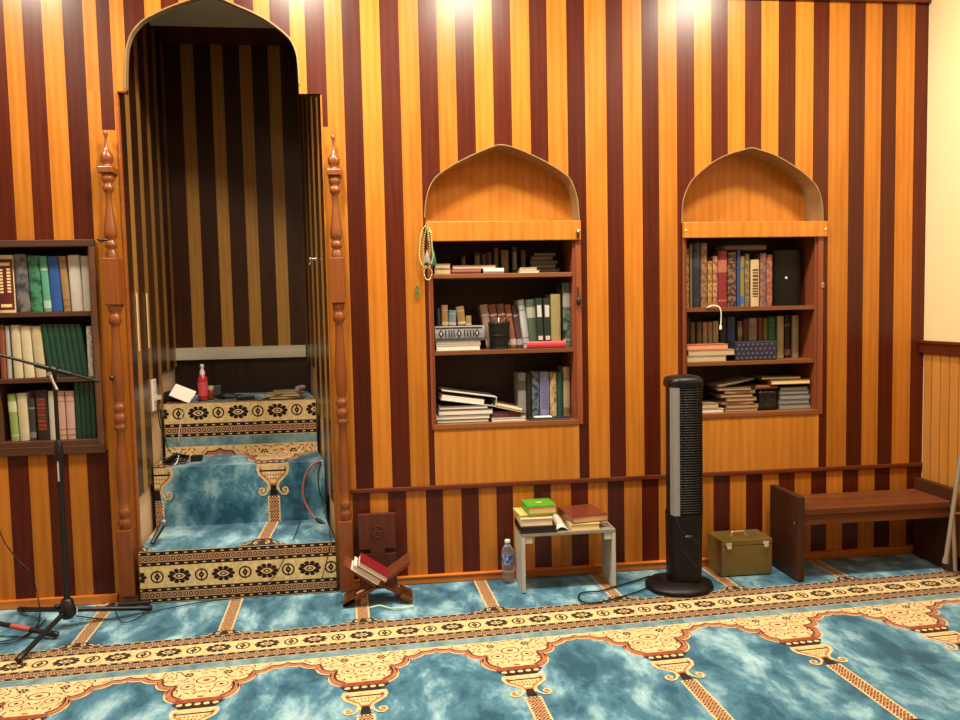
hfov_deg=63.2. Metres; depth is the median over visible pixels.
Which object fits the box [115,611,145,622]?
cable
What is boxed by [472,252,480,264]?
book
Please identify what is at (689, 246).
book
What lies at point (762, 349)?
patterned box
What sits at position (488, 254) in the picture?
book
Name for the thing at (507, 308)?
book
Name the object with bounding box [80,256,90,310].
book
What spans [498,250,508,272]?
book
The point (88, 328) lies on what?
book
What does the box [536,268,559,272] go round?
book
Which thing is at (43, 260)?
book
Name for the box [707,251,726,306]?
book
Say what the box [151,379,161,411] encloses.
outlet plate
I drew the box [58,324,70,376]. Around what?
book
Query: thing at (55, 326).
book
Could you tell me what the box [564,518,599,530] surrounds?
book
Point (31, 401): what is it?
book
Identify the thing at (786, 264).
ring binder
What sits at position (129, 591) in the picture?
turned column
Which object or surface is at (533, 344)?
book
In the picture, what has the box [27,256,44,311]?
book
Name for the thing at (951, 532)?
folding chair
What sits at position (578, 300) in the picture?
tassel
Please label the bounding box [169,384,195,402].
paper card
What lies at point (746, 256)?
book
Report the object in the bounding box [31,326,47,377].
book
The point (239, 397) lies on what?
remote control
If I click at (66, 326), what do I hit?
book
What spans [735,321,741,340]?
book
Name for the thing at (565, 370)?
book
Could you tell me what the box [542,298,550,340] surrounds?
ring binder
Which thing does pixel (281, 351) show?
trim
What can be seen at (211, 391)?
jar
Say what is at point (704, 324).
book
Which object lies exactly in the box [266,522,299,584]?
cable
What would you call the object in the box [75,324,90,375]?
book
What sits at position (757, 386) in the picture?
book
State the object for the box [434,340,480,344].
book
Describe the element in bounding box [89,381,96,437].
book
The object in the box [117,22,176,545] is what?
wall
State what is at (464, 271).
book
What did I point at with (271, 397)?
book
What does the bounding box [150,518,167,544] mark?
microphone
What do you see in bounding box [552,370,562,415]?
book
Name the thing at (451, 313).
book
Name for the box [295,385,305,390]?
roll
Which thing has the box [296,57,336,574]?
wall
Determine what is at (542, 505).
book
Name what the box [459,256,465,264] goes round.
book
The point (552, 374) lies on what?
book
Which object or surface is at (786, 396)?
book
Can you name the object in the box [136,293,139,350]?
wall strip
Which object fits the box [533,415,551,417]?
paper sheet
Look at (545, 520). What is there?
book
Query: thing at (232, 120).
wall
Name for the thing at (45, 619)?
cable
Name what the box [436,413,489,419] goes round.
book
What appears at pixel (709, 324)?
book
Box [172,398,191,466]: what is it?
cable
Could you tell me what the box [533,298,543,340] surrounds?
ring binder
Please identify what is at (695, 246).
book
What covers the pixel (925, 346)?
trim
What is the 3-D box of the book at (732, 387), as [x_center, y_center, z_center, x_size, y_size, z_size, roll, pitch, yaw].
[1.342,0.148,4.213,0.188,0.015,0.176,-2,4,-7]
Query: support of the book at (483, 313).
on the bookcase at (500, 196)
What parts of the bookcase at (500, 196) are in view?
panel, panel, arched panel, arch trim, shelf, header rail, shelf, panel, panel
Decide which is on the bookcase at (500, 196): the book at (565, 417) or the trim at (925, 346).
the book at (565, 417)
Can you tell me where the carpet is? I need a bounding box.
[0,554,959,719]
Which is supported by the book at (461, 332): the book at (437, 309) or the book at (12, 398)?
the book at (437, 309)
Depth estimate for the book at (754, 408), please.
4.14 m
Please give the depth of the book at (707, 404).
4.12 m
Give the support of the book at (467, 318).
on the book at (461, 332)
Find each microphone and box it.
[117,600,150,605]
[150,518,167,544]
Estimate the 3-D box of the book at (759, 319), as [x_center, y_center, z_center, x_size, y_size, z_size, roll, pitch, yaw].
[1.519,-0.123,4.303,0.027,0.222,0.120,-2,4,-7]
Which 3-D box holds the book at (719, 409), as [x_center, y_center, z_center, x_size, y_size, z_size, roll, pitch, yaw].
[1.217,0.263,4.194,0.132,0.021,0.150,-2,4,-7]
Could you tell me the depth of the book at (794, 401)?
4.18 m
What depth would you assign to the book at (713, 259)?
4.10 m
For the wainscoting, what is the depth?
4.08 m
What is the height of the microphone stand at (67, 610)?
1.266 m
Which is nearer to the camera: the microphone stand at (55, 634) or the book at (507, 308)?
the microphone stand at (55, 634)
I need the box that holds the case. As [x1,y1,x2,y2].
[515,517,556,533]
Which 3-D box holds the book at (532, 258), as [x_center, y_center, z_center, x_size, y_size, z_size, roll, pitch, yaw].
[0.318,-0.536,4.140,0.117,0.021,0.115,-2,4,-7]
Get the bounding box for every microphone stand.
[0,354,152,662]
[0,621,58,637]
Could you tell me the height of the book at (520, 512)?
0.013 m
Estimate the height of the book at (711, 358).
0.031 m
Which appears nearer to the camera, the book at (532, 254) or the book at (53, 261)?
the book at (53, 261)
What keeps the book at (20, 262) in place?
on the bookcase at (8, 448)
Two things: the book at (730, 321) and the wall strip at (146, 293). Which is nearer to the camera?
the wall strip at (146, 293)
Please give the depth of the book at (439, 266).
3.92 m
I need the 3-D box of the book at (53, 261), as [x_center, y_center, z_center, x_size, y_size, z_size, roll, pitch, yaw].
[-2.027,-0.366,3.775,0.057,0.263,0.150,-2,4,-7]
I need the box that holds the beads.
[419,223,436,279]
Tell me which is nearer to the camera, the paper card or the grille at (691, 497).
the grille at (691, 497)
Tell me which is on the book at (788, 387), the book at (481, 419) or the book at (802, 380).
the book at (802, 380)
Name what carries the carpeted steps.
on the floor
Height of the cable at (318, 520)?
0.341 m
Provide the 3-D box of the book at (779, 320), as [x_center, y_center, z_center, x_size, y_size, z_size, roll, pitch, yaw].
[1.636,-0.130,4.317,0.039,0.228,0.120,-2,4,-7]
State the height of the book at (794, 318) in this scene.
0.229 m
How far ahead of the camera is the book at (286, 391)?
4.59 m
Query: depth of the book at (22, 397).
3.72 m
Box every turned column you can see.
[97,130,140,602]
[327,134,354,591]
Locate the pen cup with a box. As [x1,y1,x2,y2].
[488,317,509,348]
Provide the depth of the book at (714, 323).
4.21 m
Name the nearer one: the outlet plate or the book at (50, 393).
the book at (50, 393)
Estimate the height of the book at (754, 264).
0.246 m
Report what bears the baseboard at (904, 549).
attached to the wall at (631, 100)
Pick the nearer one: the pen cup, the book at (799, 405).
the pen cup
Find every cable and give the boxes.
[0,531,40,641]
[0,619,45,643]
[76,597,239,619]
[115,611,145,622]
[156,405,171,453]
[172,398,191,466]
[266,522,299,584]
[302,460,325,523]
[317,462,327,521]
[322,530,330,577]
[578,575,649,603]
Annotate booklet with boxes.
[705,376,753,386]
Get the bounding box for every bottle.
[198,364,207,399]
[502,539,513,582]
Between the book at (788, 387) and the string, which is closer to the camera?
the string
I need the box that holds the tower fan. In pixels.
[645,374,713,596]
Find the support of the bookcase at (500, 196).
attached to the wall at (631, 100)
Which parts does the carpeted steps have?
cable coil, cable coil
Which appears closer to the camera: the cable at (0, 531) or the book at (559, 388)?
the cable at (0, 531)
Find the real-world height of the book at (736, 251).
0.297 m
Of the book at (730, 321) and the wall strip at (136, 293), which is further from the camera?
the book at (730, 321)
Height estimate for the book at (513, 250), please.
0.141 m
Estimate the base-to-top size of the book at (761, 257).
0.280 m
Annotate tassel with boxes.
[576,287,580,304]
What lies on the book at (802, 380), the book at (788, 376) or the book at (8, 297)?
the book at (788, 376)
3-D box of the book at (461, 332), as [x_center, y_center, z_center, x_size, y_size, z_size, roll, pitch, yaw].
[-0.113,-0.140,4.018,0.250,0.072,0.193,-2,4,-7]
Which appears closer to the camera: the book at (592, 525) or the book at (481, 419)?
the book at (592, 525)
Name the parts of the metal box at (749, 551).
handle, lid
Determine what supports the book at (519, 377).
on the bookcase at (500, 196)
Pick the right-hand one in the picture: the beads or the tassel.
the tassel
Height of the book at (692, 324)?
0.207 m
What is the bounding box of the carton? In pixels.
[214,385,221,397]
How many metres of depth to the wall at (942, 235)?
4.04 m
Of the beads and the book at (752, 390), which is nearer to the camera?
the beads
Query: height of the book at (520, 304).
0.250 m
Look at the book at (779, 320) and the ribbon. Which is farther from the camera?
the book at (779, 320)
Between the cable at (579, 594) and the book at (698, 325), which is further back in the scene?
the book at (698, 325)
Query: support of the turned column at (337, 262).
on the carpet
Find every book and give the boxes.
[0,255,25,312]
[0,324,18,378]
[5,326,13,378]
[7,391,21,440]
[10,324,32,377]
[13,254,34,311]
[16,390,34,440]
[20,325,40,377]
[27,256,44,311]
[28,396,37,440]
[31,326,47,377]
[34,387,58,439]
[39,256,51,311]
[41,324,52,365]
[47,256,63,311]
[47,324,59,376]
[48,388,65,439]
[53,324,65,376]
[57,388,74,438]
[58,256,74,311]
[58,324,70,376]
[64,324,76,376]
[65,389,76,438]
[67,255,83,310]
[70,324,82,375]
[74,382,81,438]
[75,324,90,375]
[79,381,86,438]
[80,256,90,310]
[84,381,91,437]
[86,326,93,375]
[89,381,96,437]
[264,391,303,396]
[270,395,301,398]
[273,389,300,393]
[351,557,380,584]
[357,552,388,582]
[433,264,449,269]
[433,268,450,273]
[434,325,484,340]
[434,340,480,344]
[434,344,480,350]
[436,308,440,325]
[436,402,487,409]
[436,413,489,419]
[436,418,488,423]
[440,305,447,325]
[448,310,455,325]
[450,265,495,269]
[450,269,480,273]
[454,306,465,325]
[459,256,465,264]
[465,315,470,325]
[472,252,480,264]
[477,304,489,348]
[481,254,485,273]
[482,268,503,273]
[484,252,491,264]
[487,304,497,323]
[489,407,520,417]
[491,248,497,267]
[495,304,509,346]
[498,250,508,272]
[503,304,516,347]
[509,247,516,272]
[511,305,522,347]
[513,300,528,347]
[513,507,553,517]
[514,371,526,418]
[516,514,552,525]
[517,250,525,267]
[517,270,539,272]
[518,267,536,270]
[521,498,556,514]
[524,299,536,341]
[525,372,531,418]
[526,260,557,265]
[526,341,565,348]
[527,256,552,260]
[527,264,555,268]
[527,370,538,416]
[528,415,569,420]
[530,253,555,256]
[535,370,548,415]
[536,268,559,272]
[545,370,556,415]
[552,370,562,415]
[556,283,570,346]
[557,365,569,415]
[557,504,607,523]
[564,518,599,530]
[686,244,691,307]
[686,249,688,307]
[687,243,699,307]
[687,318,689,343]
[687,343,727,349]
[687,349,734,355]
[687,355,725,361]
[689,322,694,343]
[695,322,701,342]
[700,243,706,306]
[701,322,706,342]
[702,400,718,408]
[702,407,723,412]
[704,321,717,342]
[706,384,751,390]
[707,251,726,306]
[707,256,716,306]
[707,261,711,306]
[707,322,711,342]
[708,391,752,397]
[709,398,753,404]
[710,389,755,393]
[711,318,725,342]
[712,396,756,401]
[714,244,766,251]
[718,317,734,358]
[718,403,757,408]
[718,406,757,411]
[727,252,735,306]
[729,250,739,306]
[735,319,747,340]
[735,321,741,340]
[739,318,756,340]
[740,254,749,306]
[740,256,744,306]
[745,383,777,389]
[748,317,761,340]
[749,253,765,305]
[749,260,758,305]
[752,374,800,379]
[758,377,810,384]
[762,317,774,340]
[762,318,766,339]
[766,255,771,305]
[767,316,783,357]
[770,389,808,394]
[773,384,807,390]
[774,315,790,357]
[776,394,809,399]
[776,399,809,403]
[777,403,810,409]
[791,315,798,356]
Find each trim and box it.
[116,0,336,549]
[176,345,306,359]
[350,462,921,493]
[809,0,931,3]
[918,340,959,355]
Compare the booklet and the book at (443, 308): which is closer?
the book at (443, 308)
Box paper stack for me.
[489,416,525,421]
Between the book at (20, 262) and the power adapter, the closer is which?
the book at (20, 262)
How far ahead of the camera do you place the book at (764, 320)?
4.25 m
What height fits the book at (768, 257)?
0.272 m
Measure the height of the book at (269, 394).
0.013 m
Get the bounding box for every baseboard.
[0,593,118,609]
[355,545,912,586]
[957,556,959,570]
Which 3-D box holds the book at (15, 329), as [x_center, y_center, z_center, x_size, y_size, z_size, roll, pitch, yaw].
[-2.208,-0.044,3.773,0.046,0.253,0.150,-2,4,-7]
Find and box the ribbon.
[415,286,418,297]
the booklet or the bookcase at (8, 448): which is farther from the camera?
the booklet
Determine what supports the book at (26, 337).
on the bookcase at (8, 448)
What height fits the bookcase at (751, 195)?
1.689 m
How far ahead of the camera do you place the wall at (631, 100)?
3.94 m
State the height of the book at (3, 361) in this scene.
0.254 m
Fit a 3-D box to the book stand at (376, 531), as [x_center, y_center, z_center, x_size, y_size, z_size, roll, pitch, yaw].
[-0.511,0.950,3.894,0.184,0.373,0.032,-2,4,-7]
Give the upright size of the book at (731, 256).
0.287 m
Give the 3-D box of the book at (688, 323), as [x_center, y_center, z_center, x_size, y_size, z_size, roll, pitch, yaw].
[1.111,-0.115,4.254,0.021,0.229,0.120,-2,4,-7]
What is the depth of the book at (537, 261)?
4.09 m
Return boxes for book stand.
[343,552,412,606]
[358,512,396,588]
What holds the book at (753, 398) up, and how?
on the book at (720, 402)
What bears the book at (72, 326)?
on the bookcase at (8, 448)
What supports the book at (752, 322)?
on the bookcase at (751, 195)
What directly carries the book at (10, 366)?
on the bookcase at (8, 448)
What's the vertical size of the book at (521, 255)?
0.125 m
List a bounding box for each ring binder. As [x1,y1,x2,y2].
[436,387,496,406]
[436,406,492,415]
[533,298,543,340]
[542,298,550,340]
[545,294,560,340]
[757,250,800,305]
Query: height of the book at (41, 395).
0.241 m
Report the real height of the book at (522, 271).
0.012 m
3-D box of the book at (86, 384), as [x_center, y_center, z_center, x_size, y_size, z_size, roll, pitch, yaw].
[-1.897,0.237,3.827,0.022,0.273,0.150,-2,4,-7]
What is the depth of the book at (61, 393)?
3.74 m
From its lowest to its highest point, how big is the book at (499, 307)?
0.232 m
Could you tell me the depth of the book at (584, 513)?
3.86 m
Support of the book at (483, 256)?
on the bookcase at (500, 196)
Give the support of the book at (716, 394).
on the book at (753, 398)
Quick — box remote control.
[237,395,254,399]
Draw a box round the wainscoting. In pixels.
[922,353,959,556]
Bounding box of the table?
[515,520,615,592]
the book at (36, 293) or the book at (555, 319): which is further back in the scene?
the book at (555, 319)
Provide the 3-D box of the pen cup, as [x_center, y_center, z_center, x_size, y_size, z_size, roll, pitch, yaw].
[0.099,-0.139,4.010,0.116,0.162,0.094,-2,4,-7]
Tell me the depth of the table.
3.82 m
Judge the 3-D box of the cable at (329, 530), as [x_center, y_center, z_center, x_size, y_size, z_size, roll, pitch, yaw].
[-0.764,0.968,3.915,0.053,0.196,0.199,-2,4,-7]
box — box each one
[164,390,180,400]
[708,529,771,575]
[728,340,776,360]
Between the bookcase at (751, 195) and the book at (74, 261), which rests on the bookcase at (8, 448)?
the book at (74, 261)
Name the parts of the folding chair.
leg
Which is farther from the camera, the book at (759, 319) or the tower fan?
the book at (759, 319)
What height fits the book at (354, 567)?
0.106 m
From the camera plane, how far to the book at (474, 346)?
3.93 m
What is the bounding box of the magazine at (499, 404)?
[491,400,521,411]
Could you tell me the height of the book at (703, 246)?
0.336 m
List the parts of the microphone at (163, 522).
handle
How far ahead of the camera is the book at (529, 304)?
4.02 m
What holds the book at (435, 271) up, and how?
on the bookcase at (500, 196)
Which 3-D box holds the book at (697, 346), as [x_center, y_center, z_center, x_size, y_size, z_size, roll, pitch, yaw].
[1.187,-0.071,4.140,0.227,0.029,0.110,-2,4,-7]
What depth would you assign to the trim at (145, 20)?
3.72 m
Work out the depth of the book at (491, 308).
4.04 m
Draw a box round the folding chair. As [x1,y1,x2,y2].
[942,455,959,571]
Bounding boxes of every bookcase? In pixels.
[0,239,105,456]
[424,144,582,484]
[681,147,827,472]
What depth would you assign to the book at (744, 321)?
4.23 m
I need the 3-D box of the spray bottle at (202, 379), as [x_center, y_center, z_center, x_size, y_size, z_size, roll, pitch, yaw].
[-1.637,0.130,4.603,0.057,0.213,0.057,-2,4,-7]
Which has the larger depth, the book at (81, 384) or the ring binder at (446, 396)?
the ring binder at (446, 396)
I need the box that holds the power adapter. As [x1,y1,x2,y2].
[190,454,202,460]
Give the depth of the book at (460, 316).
3.97 m
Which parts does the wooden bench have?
panel, seat, panel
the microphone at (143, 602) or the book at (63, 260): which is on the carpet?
the microphone at (143, 602)
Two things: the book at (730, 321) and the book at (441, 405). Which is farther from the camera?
the book at (730, 321)
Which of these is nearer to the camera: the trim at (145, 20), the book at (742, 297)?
the trim at (145, 20)
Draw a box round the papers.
[552,514,567,529]
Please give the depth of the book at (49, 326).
3.72 m
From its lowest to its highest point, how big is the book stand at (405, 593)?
0.200 m
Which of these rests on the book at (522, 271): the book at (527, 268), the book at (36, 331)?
the book at (527, 268)
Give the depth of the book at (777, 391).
4.18 m
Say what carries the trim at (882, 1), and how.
attached to the wall at (631, 100)
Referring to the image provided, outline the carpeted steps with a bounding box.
[138,391,336,602]
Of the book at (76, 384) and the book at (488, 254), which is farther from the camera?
the book at (488, 254)
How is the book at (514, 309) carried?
on the bookcase at (500, 196)
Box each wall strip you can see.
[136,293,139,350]
[146,293,149,347]
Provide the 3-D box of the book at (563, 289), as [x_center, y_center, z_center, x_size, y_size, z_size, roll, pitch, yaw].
[0.440,-0.237,4.100,0.042,0.333,0.150,-2,4,-7]
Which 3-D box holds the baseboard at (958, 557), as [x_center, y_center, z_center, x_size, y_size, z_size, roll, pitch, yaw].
[2.654,1.144,2.298,0.020,0.070,3.980,-2,4,-7]
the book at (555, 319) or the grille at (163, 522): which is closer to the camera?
the grille at (163, 522)
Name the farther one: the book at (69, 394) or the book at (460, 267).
the book at (460, 267)
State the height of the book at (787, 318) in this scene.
0.232 m
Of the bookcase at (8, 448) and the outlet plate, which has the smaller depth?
the bookcase at (8, 448)
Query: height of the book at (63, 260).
0.263 m
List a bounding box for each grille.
[159,518,167,526]
[680,387,702,515]
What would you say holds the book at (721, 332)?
on the bookcase at (751, 195)
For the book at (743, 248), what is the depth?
4.13 m
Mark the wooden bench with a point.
(928, 503)
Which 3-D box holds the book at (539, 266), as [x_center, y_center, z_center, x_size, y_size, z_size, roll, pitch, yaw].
[0.326,-0.495,4.144,0.133,0.021,0.115,-2,4,-7]
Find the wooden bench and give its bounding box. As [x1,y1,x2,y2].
[770,477,957,580]
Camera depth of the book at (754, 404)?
4.14 m
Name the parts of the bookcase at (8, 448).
panel, panel, shelf, shelf, panel, panel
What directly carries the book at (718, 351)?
on the book at (711, 358)
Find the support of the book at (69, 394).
on the bookcase at (8, 448)
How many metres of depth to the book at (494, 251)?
4.07 m
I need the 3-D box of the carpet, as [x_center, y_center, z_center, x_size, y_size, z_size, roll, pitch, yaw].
[-0.450,1.253,2.232,6.161,0.014,3.378,-2,4,-7]
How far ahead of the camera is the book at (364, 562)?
3.65 m
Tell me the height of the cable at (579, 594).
0.008 m
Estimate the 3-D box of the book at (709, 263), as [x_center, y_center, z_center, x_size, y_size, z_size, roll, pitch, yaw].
[1.201,-0.403,4.171,0.026,0.242,0.150,-2,4,-7]
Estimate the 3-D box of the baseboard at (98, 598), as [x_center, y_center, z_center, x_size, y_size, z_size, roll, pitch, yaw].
[-3.181,1.195,3.615,2.870,0.041,0.022,-2,4,-7]
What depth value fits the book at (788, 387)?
4.19 m
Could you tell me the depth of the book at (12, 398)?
3.72 m
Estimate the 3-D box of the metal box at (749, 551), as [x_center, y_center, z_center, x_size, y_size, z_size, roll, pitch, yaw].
[1.345,0.985,4.037,0.272,0.207,0.182,-2,4,-7]
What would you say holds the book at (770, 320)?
on the bookcase at (751, 195)
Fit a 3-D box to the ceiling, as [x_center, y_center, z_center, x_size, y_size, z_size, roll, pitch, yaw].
[-1.374,-1.926,4.302,1.081,0.070,1.250,-2,4,-7]
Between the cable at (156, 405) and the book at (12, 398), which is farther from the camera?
the cable at (156, 405)
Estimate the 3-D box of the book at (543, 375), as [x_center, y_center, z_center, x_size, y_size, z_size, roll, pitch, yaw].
[0.328,0.178,4.132,0.049,0.241,0.150,-2,4,-7]
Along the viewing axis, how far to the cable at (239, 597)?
3.63 m
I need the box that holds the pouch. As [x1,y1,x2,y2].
[752,389,776,409]
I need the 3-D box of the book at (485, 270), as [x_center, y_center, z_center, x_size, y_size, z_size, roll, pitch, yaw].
[0.065,-0.452,3.960,0.104,0.026,0.071,-2,4,-7]
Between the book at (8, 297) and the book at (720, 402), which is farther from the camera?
the book at (720, 402)
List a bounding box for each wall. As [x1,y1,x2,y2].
[0,0,928,609]
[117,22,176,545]
[162,44,310,394]
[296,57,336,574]
[816,0,959,570]
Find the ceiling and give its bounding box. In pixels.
[149,0,292,45]
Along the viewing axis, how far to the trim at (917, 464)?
4.04 m
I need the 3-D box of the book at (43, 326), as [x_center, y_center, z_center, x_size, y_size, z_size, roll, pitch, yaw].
[-2.070,-0.049,3.789,0.048,0.254,0.150,-2,4,-7]
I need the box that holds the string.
[370,605,413,608]
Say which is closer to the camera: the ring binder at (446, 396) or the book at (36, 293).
the book at (36, 293)
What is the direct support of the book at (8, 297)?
on the bookcase at (8, 448)
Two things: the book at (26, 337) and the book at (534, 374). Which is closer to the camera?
the book at (26, 337)
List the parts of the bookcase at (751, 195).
panel, panel, arched panel, shelf, shelf, arch trim, header rail, panel, panel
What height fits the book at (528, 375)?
0.233 m
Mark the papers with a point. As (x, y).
(557, 520)
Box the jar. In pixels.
[208,386,214,399]
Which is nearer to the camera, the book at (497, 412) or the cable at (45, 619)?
the cable at (45, 619)
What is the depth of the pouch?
4.17 m
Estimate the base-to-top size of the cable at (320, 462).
0.306 m

